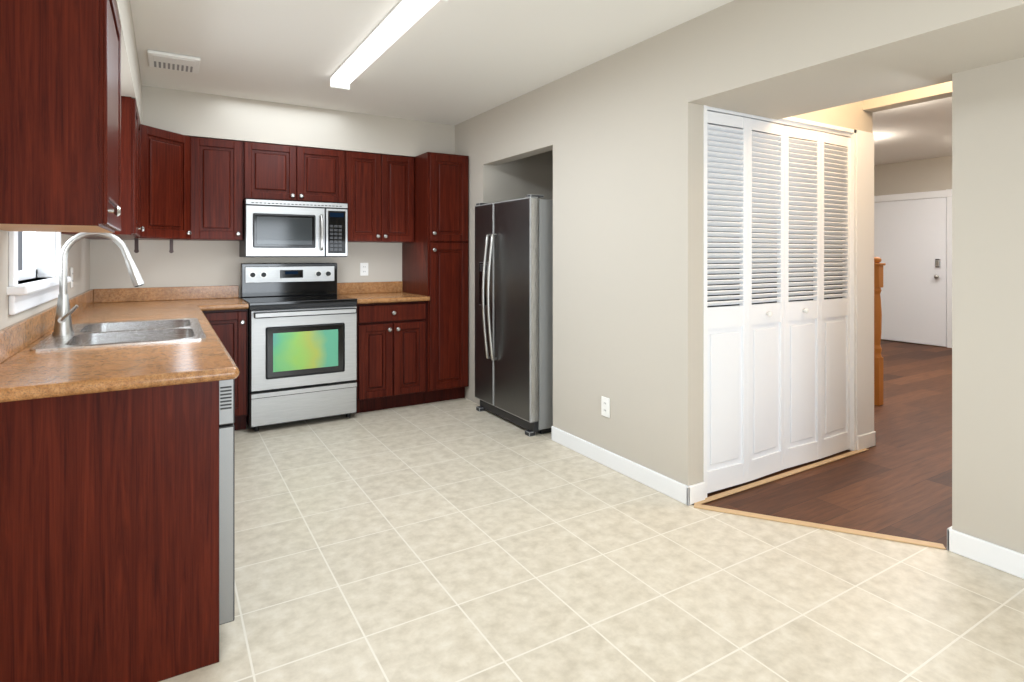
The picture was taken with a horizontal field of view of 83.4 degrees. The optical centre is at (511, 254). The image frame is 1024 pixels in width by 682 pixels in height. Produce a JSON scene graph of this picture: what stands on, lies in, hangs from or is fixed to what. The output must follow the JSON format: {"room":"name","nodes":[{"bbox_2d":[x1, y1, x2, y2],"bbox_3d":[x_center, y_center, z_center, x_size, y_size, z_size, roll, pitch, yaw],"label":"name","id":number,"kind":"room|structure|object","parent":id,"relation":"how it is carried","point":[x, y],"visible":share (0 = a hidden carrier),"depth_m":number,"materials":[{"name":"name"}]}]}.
{"room":"kitchen","nodes":[
{"label":"kitchen","id":0,"kind":"room"},
{"bbox_2d":[0,230,89,329],"bbox_3d":[-1.250,0.040,1.051,0.120,2.440,7.330,0,0,-31],"label":"wall","id":1,"kind":"structure","parent":0,"point":[78,260],"depth_m":2.83,"materials":[{"name":"beige paint"}]},
{"bbox_2d":[7,231,70,314],"bbox_3d":[-2.040,-0.323,2.420,0.175,1.065,1.080,0,0,-31],"label":"window","id":2,"kind":"structure","parent":1,"relation":"in","point":[41,252],"depth_m":2.58,"materials":[{"name":"white"}]},
{"bbox_2d":[0,0,120,232],"bbox_3d":[-1.434,-0.470,1.819,0.352,0.779,0.595,0,0,-31],"label":"upper cabinet","id":3,"kind":"object","parent":1,"relation":"attached to","point":[60,115],"visible":1,"depth_m":1.59,"materials":[{"name":"brown wood"}]},
{"bbox_2d":[70,267,72,287],"bbox_3d":[-2.519,0.130,3.292,0.008,0.116,0.074,0,0,-31],"label":"electrical outlet plate","id":4,"kind":"object","parent":1,"relation":"attached to","point":[71,269],"depth_m":3.26,"materials":[{"name":"white plastic"}]},
{"bbox_2d":[61,96,143,237],"bbox_3d":[-2.372,-0.485,3.380,0.352,0.750,0.718,0,0,-31],"label":"upper cabinet","id":5,"kind":"object","parent":1,"relation":"attached to","point":[131,227],"visible":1,"depth_m":3.14,"materials":[{"name":"brown wood"}]},
{"bbox_2d":[116,0,143,124],"bbox_3d":[-2.085,-1.021,2.871,0.325,0.318,3.110,0,0,-31],"label":"soffit","id":6,"kind":"structure","parent":0,"point":[131,82],"depth_m":2.78,"materials":[{"name":"beige paint"}]},
{"bbox_2d":[90,239,401,296],"bbox_3d":[-1.518,0.040,5.096,3.826,2.440,0.120,0,0,-31],"label":"wall","id":7,"kind":"structure","parent":0,"point":[186,263],"depth_m":4.48,"materials":[{"name":"beige paint"}]},
{"bbox_2d":[86,124,190,252],"bbox_3d":[-2.596,-0.436,4.016,0.622,0.849,0.616,0,0,-31],"label":"upper cabinet","id":8,"kind":"object","parent":7,"relation":"attached to","point":[165,184],"visible":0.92,"depth_m":3.95,"materials":[{"name":"brown wood"}]},
{"bbox_2d":[189,136,242,240],"bbox_3d":[-2.256,-0.485,4.375,0.354,0.750,0.352,0,0,-31],"label":"upper cabinet","id":9,"kind":"object","parent":7,"relation":"attached to","point":[216,189],"visible":1,"depth_m":4.25,"materials":[{"name":"brown wood"}]},
{"bbox_2d":[243,141,344,202],"bbox_3d":[-1.775,-0.641,4.664,0.766,0.438,0.352,0,0,-31],"label":"upper cabinet","id":10,"kind":"object","parent":7,"relation":"attached to","point":[284,172],"visible":0.98,"depth_m":4.52,"materials":[{"name":"brown wood"}]},
{"bbox_2d":[239,199,347,256],"bbox_3d":[-1.742,-0.199,4.608,0.756,0.434,0.482,0,0,-31],"label":"over-the-range microwave","id":11,"kind":"object","parent":10,"relation":"attached to","point":[277,228],"visible":0.98,"depth_m":4.44,"materials":[{"name":"grey metal"}]},
{"bbox_2d":[360,263,367,275],"bbox_3d":[-1.320,0.130,5.138,0.074,0.116,0.008,0,0,-31],"label":"electrical outlet plate","id":12,"kind":"object","parent":7,"relation":"attached to","point":[363,266],"depth_m":5.13,"materials":[{"name":"white plastic"}]},
{"bbox_2d":[345,151,413,242],"bbox_3d":[-1.187,-0.485,5.018,0.602,0.750,0.352,0,0,-31],"label":"upper cabinet","id":13,"kind":"object","parent":7,"relation":"attached to","point":[379,194],"visible":0.98,"depth_m":4.88,"materials":[{"name":"brown wood"}]},
{"bbox_2d":[144,86,454,156],"bbox_3d":[-1.631,-1.021,4.768,2.396,0.318,0.325,0,0,-31],"label":"wall","id":14,"kind":"structure","parent":0,"point":[195,114],"depth_m":4.51,"materials":[{"name":"beige paint"}]},
{"bbox_2d":[130,0,733,124],"bbox_3d":[0.307,-1.230,2.057,3.826,0.100,7.210,0,0,-31],"label":"ceiling","id":15,"kind":"structure","parent":0,"point":[452,62],"depth_m":3.26,"materials":[{"name":"white paint"}]},
{"bbox_2d":[147,50,200,72],"bbox_3d":[-2.049,-1.166,3.488,0.270,0.024,0.290,0,0,-31],"label":"ceiling vent","id":16,"kind":"object","parent":15,"relation":"attached to","point":[172,61],"visible":0.98,"depth_m":3.44,"materials":[{"name":"white plastic"}]},
{"bbox_2d":[330,0,447,89],"bbox_3d":[-0.738,-1.141,3.150,0.128,0.073,1.584,0,0,-31],"label":"fluorescent ceiling light","id":17,"kind":"object","parent":15,"relation":"attached to","point":[402,17],"visible":1,"depth_m":3.01,"materials":[{"name":"white plastic"}]},
{"bbox_2d":[455,21,702,485],"bbox_3d":[0.152,0.040,4.244,0.120,2.440,3.060,0,0,-31],"label":"wall","id":18,"kind":"structure","parent":0,"point":[605,155],"depth_m":3.33,"materials":[{"name":"beige paint"}]},
{"bbox_2d":[601,396,609,417],"bbox_3d":[0.559,0.910,3.438,0.008,0.116,0.074,0,0,-31],"label":"electrical outlet plate","id":19,"kind":"object","parent":18,"relation":"attached to","point":[605,406],"depth_m":3.43,"materials":[{"name":"white plastic"}]},
{"bbox_2d":[551,426,694,505],"bbox_3d":[0.581,1.212,3.399,0.015,0.095,1.198,0,0,-31],"label":"baseboard","id":20,"kind":"structure","parent":18,"relation":"attached to","point":[683,493],"depth_m":3.25,"materials":[{"name":"white wood"}]},
{"bbox_2d":[159,398,1023,681],"bbox_3d":[0.287,1.285,1.975,3.706,0.050,7.090,0,0,-31],"label":"floor","id":21,"kind":"structure","parent":0,"point":[460,540],"depth_m":2.22,"materials":[{"name":"beige tile"}]},
{"bbox_2d":[0,339,218,681],"bbox_3d":[-1.955,0.823,2.954,0.628,0.875,3.098,0,0,-31],"label":"base cabinet","id":22,"kind":"object","parent":21,"relation":"on","point":[109,536],"visible":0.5,"depth_m":1.64,"materials":[{"name":"brown wood"}]},
{"bbox_2d":[0,286,239,402],"bbox_3d":[-1.916,0.314,2.949,0.690,0.138,3.147,0,0,-31],"label":"countertop","id":23,"kind":"structure","parent":22,"relation":"on","point":[26,373],"depth_m":1.95,"materials":[{"name":"laminate"}]},
{"bbox_2d":[52,232,143,335],"bbox_3d":[-1.784,0.116,2.487,0.327,0.445,0.113,0,0,-31],"label":"gooseneck faucet","id":24,"kind":"object","parent":23,"relation":"on","point":[63,322],"visible":0.98,"depth_m":2.43,"materials":[{"name":"silver metal"}]},
{"bbox_2d":[30,318,206,351],"bbox_3d":[-1.701,0.434,2.559,0.560,0.192,0.870,0,0,-31],"label":"double-bowl sink","id":25,"kind":"object","parent":23,"relation":"in","point":[85,335],"visible":0.23,"depth_m":2.56,"materials":[{"name":"metal"}]},
{"bbox_2d":[202,309,247,429],"bbox_3d":[-2.183,0.823,4.257,0.351,0.876,0.628,0,0,-31],"label":"base cabinet","id":26,"kind":"object","parent":21,"relation":"on","point":[231,326],"depth_m":4.05,"materials":[{"name":"brown wood"}]},
{"bbox_2d":[200,285,248,308],"bbox_3d":[-2.142,0.314,4.262,0.274,0.138,0.662,0,0,-31],"label":"countertop","id":27,"kind":"structure","parent":26,"relation":"on","point":[230,293],"depth_m":4.52,"materials":[{"name":"laminate"}]},
{"bbox_2d":[219,379,234,624],"bbox_3d":[-1.296,0.825,1.914,0.620,0.870,0.594,0,0,-31],"label":"dishwasher","id":28,"kind":"object","parent":21,"relation":"on","point":[226,502],"visible":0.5,"depth_m":1.81,"materials":[{"name":"grey metal"}]},
{"bbox_2d":[239,263,356,430],"bbox_3d":[-1.666,0.665,4.482,0.764,1.190,0.720,0,0,-31],"label":"range","id":29,"kind":"object","parent":21,"relation":"on","point":[302,341],"visible":1,"depth_m":4.25,"materials":[{"name":"silver metal"}]},
{"bbox_2d":[353,301,426,413],"bbox_3d":[-1.116,0.823,4.898,0.599,0.876,0.628,0,0,-31],"label":"base cabinet","id":30,"kind":"object","parent":21,"relation":"on","point":[391,355],"depth_m":4.63,"materials":[{"name":"brown wood"}]},
{"bbox_2d":[337,281,429,303],"bbox_3d":[-1.107,0.314,4.884,0.602,0.138,0.662,0,0,-31],"label":"countertop","id":31,"kind":"structure","parent":30,"relation":"on","point":[364,292],"depth_m":5.03,"materials":[{"name":"laminate"}]},
{"bbox_2d":[402,152,468,403],"bbox_3d":[-0.685,0.200,5.141,0.382,2.120,0.657,0,0,-31],"label":"pantry cabinet","id":32,"kind":"object","parent":21,"relation":"on","point":[435,261],"visible":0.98,"depth_m":4.90,"materials":[{"name":"brown wood"}]},
{"bbox_2d":[475,194,552,436],"bbox_3d":[0.195,0.421,4.486,0.825,1.678,0.842,0,0,-31],"label":"refrigerator","id":33,"kind":"object","parent":21,"relation":"on","point":[514,311],"visible":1,"depth_m":4.12,"materials":[{"name":"grey metal"}]},
{"bbox_2d":[707,101,872,306],"bbox_3d":[1.605,-0.040,3.403,1.744,2.600,0.120,0,0,-31],"label":"wall","id":34,"kind":"structure","parent":0,"point":[855,116],"depth_m":3.50,"materials":[{"name":"beige paint"}]},
{"bbox_2d":[707,111,849,492],"bbox_3d":[1.590,0.248,3.341,1.391,2.000,0.065,0,0,-31],"label":"closet bifold doors","id":35,"kind":"structure","parent":34,"relation":"in","point":[778,385],"depth_m":3.30,"materials":[{"name":"white paint"}]},
{"bbox_2d":[694,448,868,504],"bbox_3d":[1.594,1.256,3.303,1.636,0.007,0.040,0,0,-31],"label":"trim","id":36,"kind":"structure","parent":34,"relation":"attached to","point":[838,457],"depth_m":3.30,"materials":[{"name":"brown wood"}]},
{"bbox_2d":[703,105,873,497],"bbox_3d":[1.670,0.229,3.408,1.634,2.062,0.078,0,0,-31],"label":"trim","id":37,"kind":"structure","parent":34,"relation":"attached to","point":[861,282],"depth_m":3.70,"materials":[{"name":"white"}]},
{"bbox_2d":[856,431,875,447],"bbox_3d":[2.188,1.212,4.140,0.015,0.095,0.815,0,0,-31],"label":"baseboard","id":38,"kind":"structure","parent":34,"relation":"attached to","point":[868,439],"depth_m":3.74,"materials":[{"name":"white wood"}]},
{"bbox_2d":[692,340,951,549],"bbox_3d":[3.961,1.286,4.364,7.374,0.047,7.400,0,0,-31],"label":"floor","id":39,"kind":"structure","parent":0,"point":[896,480],"depth_m":3.29,"materials":[{"name":"brown wood"}]},
{"bbox_2d":[874,257,885,405],"bbox_3d":[3.074,0.638,4.845,0.096,1.243,0.096,0,0,-31],"label":"newel post","id":40,"kind":"object","parent":39,"relation":"on","point":[878,357],"visible":0.67,"depth_m":4.82,"materials":[{"name":"orange wood"}]},
{"bbox_2d":[688,0,1023,119],"bbox_3d":[2.238,-0.975,1.362,0.728,0.410,4.030,0,0,-31],"label":"soffit","id":41,"kind":"structure","parent":0,"point":[777,59],"depth_m":2.41,"materials":[{"name":"beige paint"}]},
{"bbox_2d":[873,97,951,164],"bbox_3d":[4.402,-1.390,4.628,6.346,0.100,7.400,0,0,-31],"label":"ceiling","id":42,"kind":"structure","parent":0,"point":[918,131],"depth_m":6.30,"materials":[{"name":"white paint"}]},
{"bbox_2d":[863,81,951,112],"bbox_3d":[2.798,-1.140,2.994,0.120,0.400,1.810,0,0,-31],"label":"beam","id":43,"kind":"structure","parent":42,"relation":"attached to","point":[919,95],"depth_m":3.52,"materials":[{"name":"beige paint"}]},
{"bbox_2d":[874,156,951,346],"bbox_3d":[6.985,-0.040,6.180,0.120,2.600,7.400,0,0,-31],"label":"wall","id":44,"kind":"structure","parent":0,"point":[926,175],"depth_m":8.17,"materials":[{"name":"beige paint"}]},
{"bbox_2d":[874,189,951,347],"bbox_3d":[5.633,0.188,8.203,0.109,2.145,1.130,0,0,-31],"label":"front door","id":45,"kind":"structure","parent":44,"relation":"in","point":[912,244],"depth_m":8.12,"materials":[{"name":"white paint"}]},
{"bbox_2d":[952,57,1023,553],"bbox_3d":[2.730,0.245,1.134,0.120,2.030,3.132,0,0,-31],"label":"wall","id":46,"kind":"structure","parent":0,"point":[988,303],"depth_m":2.34,"materials":[{"name":"beige paint"}]},
{"bbox_2d":[694,478,945,549],"bbox_3d":[1.402,1.256,2.674,0.660,0.007,0.840,0,0,-31],"label":"trim","id":47,"kind":"structure","parent":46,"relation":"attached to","point":[698,505],"depth_m":2.66,"materials":[{"name":"brown wood"}]},
{"bbox_2d":[947,526,1023,578],"bbox_3d":[2.663,1.212,1.114,0.015,0.095,3.127,0,0,-31],"label":"baseboard","id":48,"kind":"structure","parent":46,"relation":"attached to","point":[1004,559],"depth_m":2.33,"materials":[{"name":"white wood"}]}
]}

